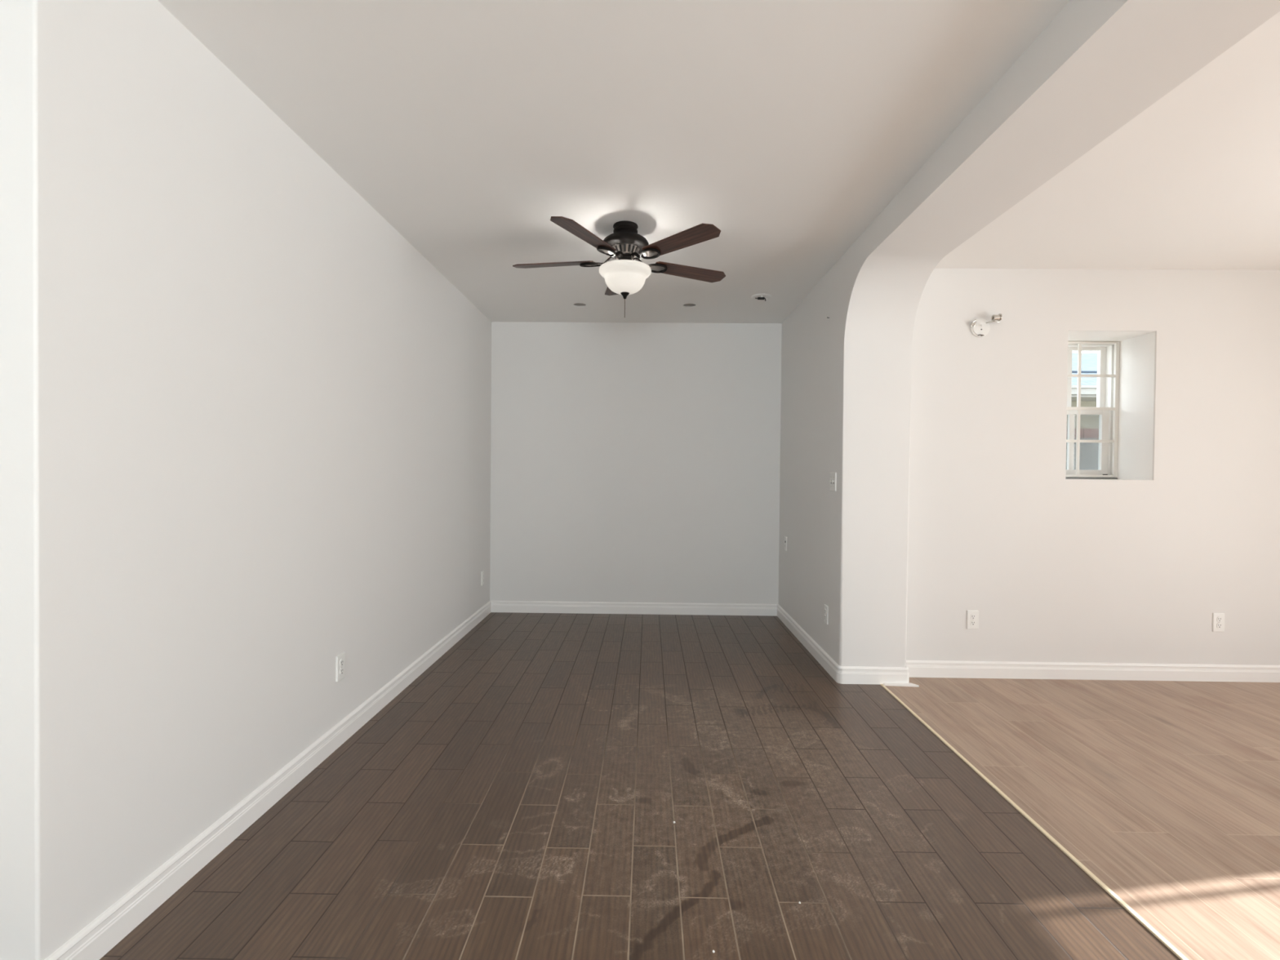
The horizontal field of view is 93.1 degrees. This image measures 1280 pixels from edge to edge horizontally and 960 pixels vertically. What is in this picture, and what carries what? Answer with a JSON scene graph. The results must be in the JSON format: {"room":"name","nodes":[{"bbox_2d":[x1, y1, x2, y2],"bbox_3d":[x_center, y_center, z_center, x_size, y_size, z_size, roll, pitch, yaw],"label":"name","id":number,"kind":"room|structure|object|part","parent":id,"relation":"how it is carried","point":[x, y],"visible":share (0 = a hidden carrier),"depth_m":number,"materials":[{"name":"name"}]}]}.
{"room":"empty living room","nodes":[
{"label":"empty living room","id":0,"kind":"room"},
{"bbox_2d":[0,0,491,959],"bbox_3d":[-2.358,-0.100,3.493,1.986,2.600,4.157,1,1,1],"label":"wall","id":1,"kind":"structure","parent":0,"point":[245,420],"depth_m":1.83,"materials":[{"name":"paint"}]},
{"bbox_2d":[44,600,491,959],"bbox_3d":[-2.363,1.149,3.441,2.001,0.103,4.052,1,1,1],"label":"baseboard","id":2,"kind":"structure","parent":1,"relation":"attached to","point":[100,935],"depth_m":2.03,"materials":[{"name":"white paint"}]},
{"bbox_2d":[336,652,345,681],"bbox_3d":[-1.379,0.862,2.798,0.010,0.117,0.071,1,1,1],"label":"wall outlet","id":3,"kind":"object","parent":1,"relation":"attached to","point":[340,659],"visible":1,"depth_m":2.79,"materials":[{"name":"white plastic"}]},
{"bbox_2d":[339,666,343,675],"bbox_3d":[-1.377,0.882,2.799,0.004,0.035,0.030,1,1,1],"label":"receptacle","id":4,"kind":"object","parent":3,"relation":"attached to","point":[341,668],"depth_m":2.79,"materials":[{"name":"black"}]},
{"bbox_2d":[339,658,343,666],"bbox_3d":[-1.376,0.843,2.798,0.004,0.035,0.030,1,1,1],"label":"receptacle","id":5,"kind":"object","parent":3,"relation":"attached to","point":[341,660],"depth_m":2.79,"materials":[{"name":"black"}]},
{"bbox_2d":[480,570,484,585],"bbox_3d":[-1.345,0.839,5.195,0.010,0.117,0.071,1,1,1],"label":"wall outlet","id":6,"kind":"object","parent":1,"relation":"attached to","point":[482,571],"visible":1,"depth_m":5.18,"materials":[{"name":"white plastic"}]},
{"bbox_2d":[157,0,1070,323],"bbox_3d":[-1.042,-1.433,0.717,4.870,0.160,9.639,1,1,1],"label":"ceiling","id":7,"kind":"structure","parent":0,"point":[787,128],"depth_m":2.27,"materials":[{"name":"paint"}]},
{"bbox_2d":[573,302,586,306],"bbox_3d":[-0.481,-1.450,4.846,0.112,0.107,0.112,1,1,1],"label":"recessed light","id":8,"kind":"object","parent":7,"relation":"in","point":[577,304],"visible":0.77,"depth_m":4.89,"materials":[{"name":"white plastic"}]},
{"bbox_2d":[512,216,725,317],"bbox_3d":[-0.106,-1.129,3.315,1.206,0.495,1.205,1,1,1],"label":"ceiling fan","id":9,"kind":"object","parent":7,"relation":"hanging from","point":[624,276],"visible":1,"depth_m":3.20,"materials":[{"name":"brown wood"}]},
{"bbox_3d":[-0.475,-1.192,3.356,0.462,0.006,0.127,1,12,10],"label":"blade","id":10,"kind":"part","parent":9,"relation":"part of","materials":[{"name":"brown wood"}]},
{"bbox_3d":[-0.268,-1.184,2.933,0.127,0.006,0.462,13,7,27],"label":"blade","id":11,"kind":"part","parent":9,"relation":"part of","materials":[{"name":"brown wood"}]},
{"bbox_3d":[-0.171,-1.177,3.120,0.072,0.010,0.114,13,7,27],"label":"iron plate","id":12,"kind":"part","parent":9,"relation":"part of","materials":[{"name":"grey metal"}]},
{"bbox_3d":[-0.136,-1.192,3.684,0.127,0.006,0.462,-11,2,-8],"label":"blade","id":13,"kind":"part","parent":9,"relation":"part of","materials":[{"name":"brown wood"}]},
{"bbox_3d":[-0.081,-1.080,3.289,0.284,0.138,0.284,1,1,1],"label":"lamp shade","id":14,"kind":"part","parent":9,"relation":"part of","materials":[{"name":"white glass"}]},
{"bbox_2d":[612,242,639,258],"bbox_3d":[-0.080,-1.234,3.287,0.155,0.046,0.155,1,1,1],"label":"vent","id":15,"kind":"object","parent":9,"relation":"attached to","point":[624,250],"depth_m":3.23,"materials":[{"name":"black"}]},
{"bbox_3d":[0.051,-1.175,3.150,0.072,0.010,0.114,15,-10,-43],"label":"iron plate","id":16,"kind":"part","parent":9,"relation":"part of","materials":[{"name":"grey metal"}]},
{"bbox_3d":[0.091,-1.177,3.369,0.114,0.010,0.072,0,-10,-26],"label":"iron plate","id":17,"kind":"part","parent":9,"relation":"part of","materials":[{"name":"grey metal"}]},
{"bbox_3d":[0.199,-1.181,2.999,0.127,0.006,0.462,15,-10,-43],"label":"blade","id":18,"kind":"part","parent":9,"relation":"part of","materials":[{"name":"brown wood"}]},
{"bbox_3d":[0.280,-1.186,3.463,0.462,0.006,0.127,0,-10,-26],"label":"blade","id":19,"kind":"part","parent":9,"relation":"part of","materials":[{"name":"brown wood"}]},
{"bbox_2d":[682,303,696,307],"bbox_3d":[0.395,-1.442,4.828,0.112,0.107,0.112,1,1,1],"label":"recessed light","id":20,"kind":"object","parent":7,"relation":"in","point":[689,305],"visible":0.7,"depth_m":4.87,"materials":[{"name":"white plastic"}]},
{"bbox_2d":[751,293,771,301],"bbox_3d":[0.915,-1.365,4.571,0.150,0.034,0.150,1,1,1],"label":"detector base","id":21,"kind":"object","parent":7,"relation":"attached to","point":[757,296],"visible":1,"depth_m":4.56,"materials":[{"name":"plastic"}]},
{"bbox_2d":[489,321,782,604],"bbox_3d":[0.158,-0.101,5.476,2.990,2.600,0.120,1,1,1],"label":"wall","id":22,"kind":"structure","parent":0,"point":[631,462],"depth_m":5.42,"materials":[{"name":"paint"}]},
{"bbox_2d":[490,600,777,616],"bbox_3d":[-0.058,1.147,5.427,2.555,0.103,0.014,1,1,1],"label":"baseboard","id":23,"kind":"structure","parent":22,"relation":"attached to","point":[517,606],"depth_m":5.42,"materials":[{"name":"white paint"}]},
{"bbox_2d":[99,612,1180,959],"bbox_3d":[-0.962,1.217,3.188,4.810,0.001,4.519,1,1,1],"label":"floor","id":24,"kind":"structure","parent":0,"point":[522,797],"depth_m":2.13,"materials":[{"name":"brown wood"}]},
{"bbox_2d":[777,0,1279,666],"bbox_3d":[1.383,-0.030,0.690,0.406,2.600,9.419,1,1,1],"label":"wall","id":25,"kind":"structure","parent":0,"point":[846,402],"depth_m":3.57,"materials":[{"name":"paint"}]},
{"bbox_2d":[784,536,786,551],"bbox_3d":[1.232,0.539,5.140,0.010,0.117,0.071,1,1,1],"label":"cable plate","id":26,"kind":"object","parent":25,"relation":"attached to","point":[785,537],"visible":1,"depth_m":5.12,"materials":[{"name":"white plastic"}]},
{"bbox_2d":[823,604,828,624],"bbox_3d":[1.212,0.876,3.957,0.010,0.117,0.071,1,1,1],"label":"wall outlet","id":27,"kind":"object","parent":25,"relation":"attached to","point":[826,607],"visible":1,"depth_m":3.94,"materials":[{"name":"white plastic"}]},
{"bbox_2d":[829,472,836,491],"bbox_3d":[1.215,0.012,3.836,0.017,0.117,0.116,1,1,1],"label":"light switch","id":28,"kind":"object","parent":25,"relation":"attached to","point":[833,481],"visible":1,"depth_m":3.82,"materials":[{"name":"white plastic"}]},
{"bbox_2d":[777,604,909,684],"bbox_3d":[1.425,1.172,4.538,0.435,0.103,1.752,1,1,1],"label":"baseboard","id":29,"kind":"structure","parent":25,"relation":"attached to","point":[841,674],"depth_m":3.67,"materials":[{"name":"white paint"}]},
{"bbox_2d":[883,682,919,687],"bbox_3d":[1.567,1.230,3.651,0.201,0.010,0.048,1,1,1],"label":"trim","id":30,"kind":"structure","parent":25,"relation":"attached to","point":[909,684],"depth_m":3.64,"materials":[{"name":"white paint"}]},
{"bbox_2d":[880,684,1188,959],"bbox_3d":[1.437,1.253,2.276,0.016,0.016,2.761,1,1,1],"label":"trim","id":31,"kind":"structure","parent":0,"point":[1135,914],"depth_m":2.06,"materials":[{"name":"beige wood"}]},
{"bbox_2d":[884,677,1279,959],"bbox_3d":[0.787,1.274,-0.076,8.400,0.001,7.840,1,1,1],"label":"floor","id":32,"kind":"structure","parent":0,"point":[1167,793],"depth_m":2.54,"materials":[{"name":"brown wood"}]},
{"bbox_2d":[906,268,1279,665],"bbox_3d":[3.384,-0.052,3.983,3.544,2.600,0.420,1,1,1],"label":"wall","id":33,"kind":"structure","parent":0,"point":[1135,566],"depth_m":3.78,"materials":[{"name":"paint"}]},
{"bbox_2d":[966,609,978,629],"bbox_3d":[2.083,0.874,3.797,0.071,0.117,0.010,1,1,1],"label":"wall outlet","id":34,"kind":"object","parent":33,"relation":"attached to","point":[972,616],"visible":1,"depth_m":3.79,"materials":[{"name":"white plastic"}]},
{"bbox_2d":[970,620,975,626],"bbox_3d":[2.083,0.894,3.795,0.030,0.035,0.004,1,1,1],"label":"receptacle","id":35,"kind":"object","parent":34,"relation":"attached to","point":[972,622],"depth_m":3.79,"materials":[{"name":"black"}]},
{"bbox_2d":[970,613,975,619],"bbox_3d":[2.083,0.855,3.795,0.030,0.035,0.004,1,1,1],"label":"receptacle","id":36,"kind":"object","parent":34,"relation":"attached to","point":[972,615],"depth_m":3.79,"materials":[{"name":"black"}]},
{"bbox_2d":[970,313,1002,337],"bbox_3d":[2.132,-0.955,3.743,0.163,0.134,0.072,1,1,1],"label":"wall sconce","id":37,"kind":"object","parent":33,"relation":"attached to","point":[980,327],"visible":1,"depth_m":3.76,"materials":[{"name":"white plastic"}]},
{"bbox_3d":[2.117,-0.946,3.772,0.116,0.116,0.016,1,1,1],"label":"plate","id":38,"kind":"part","parent":37,"relation":"part of","materials":[{"name":"white plastic"}]},
{"bbox_2d":[986,313,1002,323],"bbox_3d":[2.179,-0.994,3.736,0.070,0.056,0.060,1,1,1],"label":"socket","id":39,"kind":"object","parent":37,"relation":"attached to","point":[994,317],"depth_m":3.72,"materials":[{"name":"metal"}]},
{"bbox_2d":[1065,341,1119,479],"bbox_3d":[2.935,-0.469,4.124,0.536,0.922,0.129,1,1,1],"label":"window","id":40,"kind":"structure","parent":33,"relation":"in","point":[1108,352],"depth_m":4.11,"materials":[{"name":"white plastic"}]},
{"bbox_3d":[2.938,-0.684,4.161,0.484,0.452,0.030,1,1,1],"label":"sash","id":41,"kind":"part","parent":40,"relation":"part of","materials":[{"name":"white plastic"}]},
{"bbox_3d":[2.933,-0.264,4.131,0.484,0.464,0.030,1,1,1],"label":"sash","id":42,"kind":"part","parent":40,"relation":"part of","materials":[{"name":"white plastic"}]},
{"bbox_2d":[906,660,1279,682],"bbox_3d":[3.337,1.199,3.781,3.410,0.103,0.014,1,1,1],"label":"baseboard","id":43,"kind":"structure","parent":33,"relation":"attached to","point":[917,668],"depth_m":3.78,"materials":[{"name":"white paint"}]},
{"bbox_2d":[1212,613,1224,631],"bbox_3d":[3.603,0.886,3.776,0.071,0.117,0.010,1,1,1],"label":"wall outlet","id":44,"kind":"object","parent":33,"relation":"attached to","point":[1218,619],"visible":1,"depth_m":3.77,"materials":[{"name":"white plastic"}]},
{"bbox_2d":[1216,622,1222,628],"bbox_3d":[3.602,0.905,3.774,0.030,0.035,0.004,1,1,1],"label":"receptacle","id":45,"kind":"object","parent":44,"relation":"attached to","point":[1219,625],"depth_m":3.77,"materials":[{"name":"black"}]},
{"bbox_2d":[1217,616,1222,622],"bbox_3d":[3.603,0.867,3.773,0.030,0.035,0.004,1,1,1],"label":"receptacle","id":46,"kind":"object","parent":44,"relation":"attached to","point":[1219,618],"depth_m":3.77,"materials":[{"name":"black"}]},
{"bbox_2d":[934,11,1279,270],"bbox_3d":[3.327,-1.358,0.007,3.574,0.200,8.340,1,1,1],"label":"ceiling","id":47,"kind":"structure","parent":0,"point":[1191,181],"depth_m":2.76,"materials":[{"name":"paint"}]},
{"label":"outside","id":48,"kind":"structure","parent":0,"visible":0},
{"bbox_3d":[5.126,1.565,10.074,22.000,0.150,11.750,1,1,1],"label":"ground","id":49,"kind":"structure","parent":48,"visible":0},
{"bbox_2d":[1066,428,1098,470],"bbox_3d":[4.078,0.513,5.955,10.000,2.035,0.110,1,1,1],"label":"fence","id":50,"kind":"object","parent":49,"relation":"on","point":[1089,451],"visible":0.07,"depth_m":5.89,"materials":[{"name":"grey"}]},
{"bbox_2d":[1066,352,1099,428],"bbox_3d":[5.165,-0.497,11.479,16.000,3.940,7.290,1,1,1],"label":"house","id":51,"kind":"structure","parent":49,"relation":"on","point":[1089,361],"depth_m":8.30,"materials":[{"name":"grey"}]}
]}

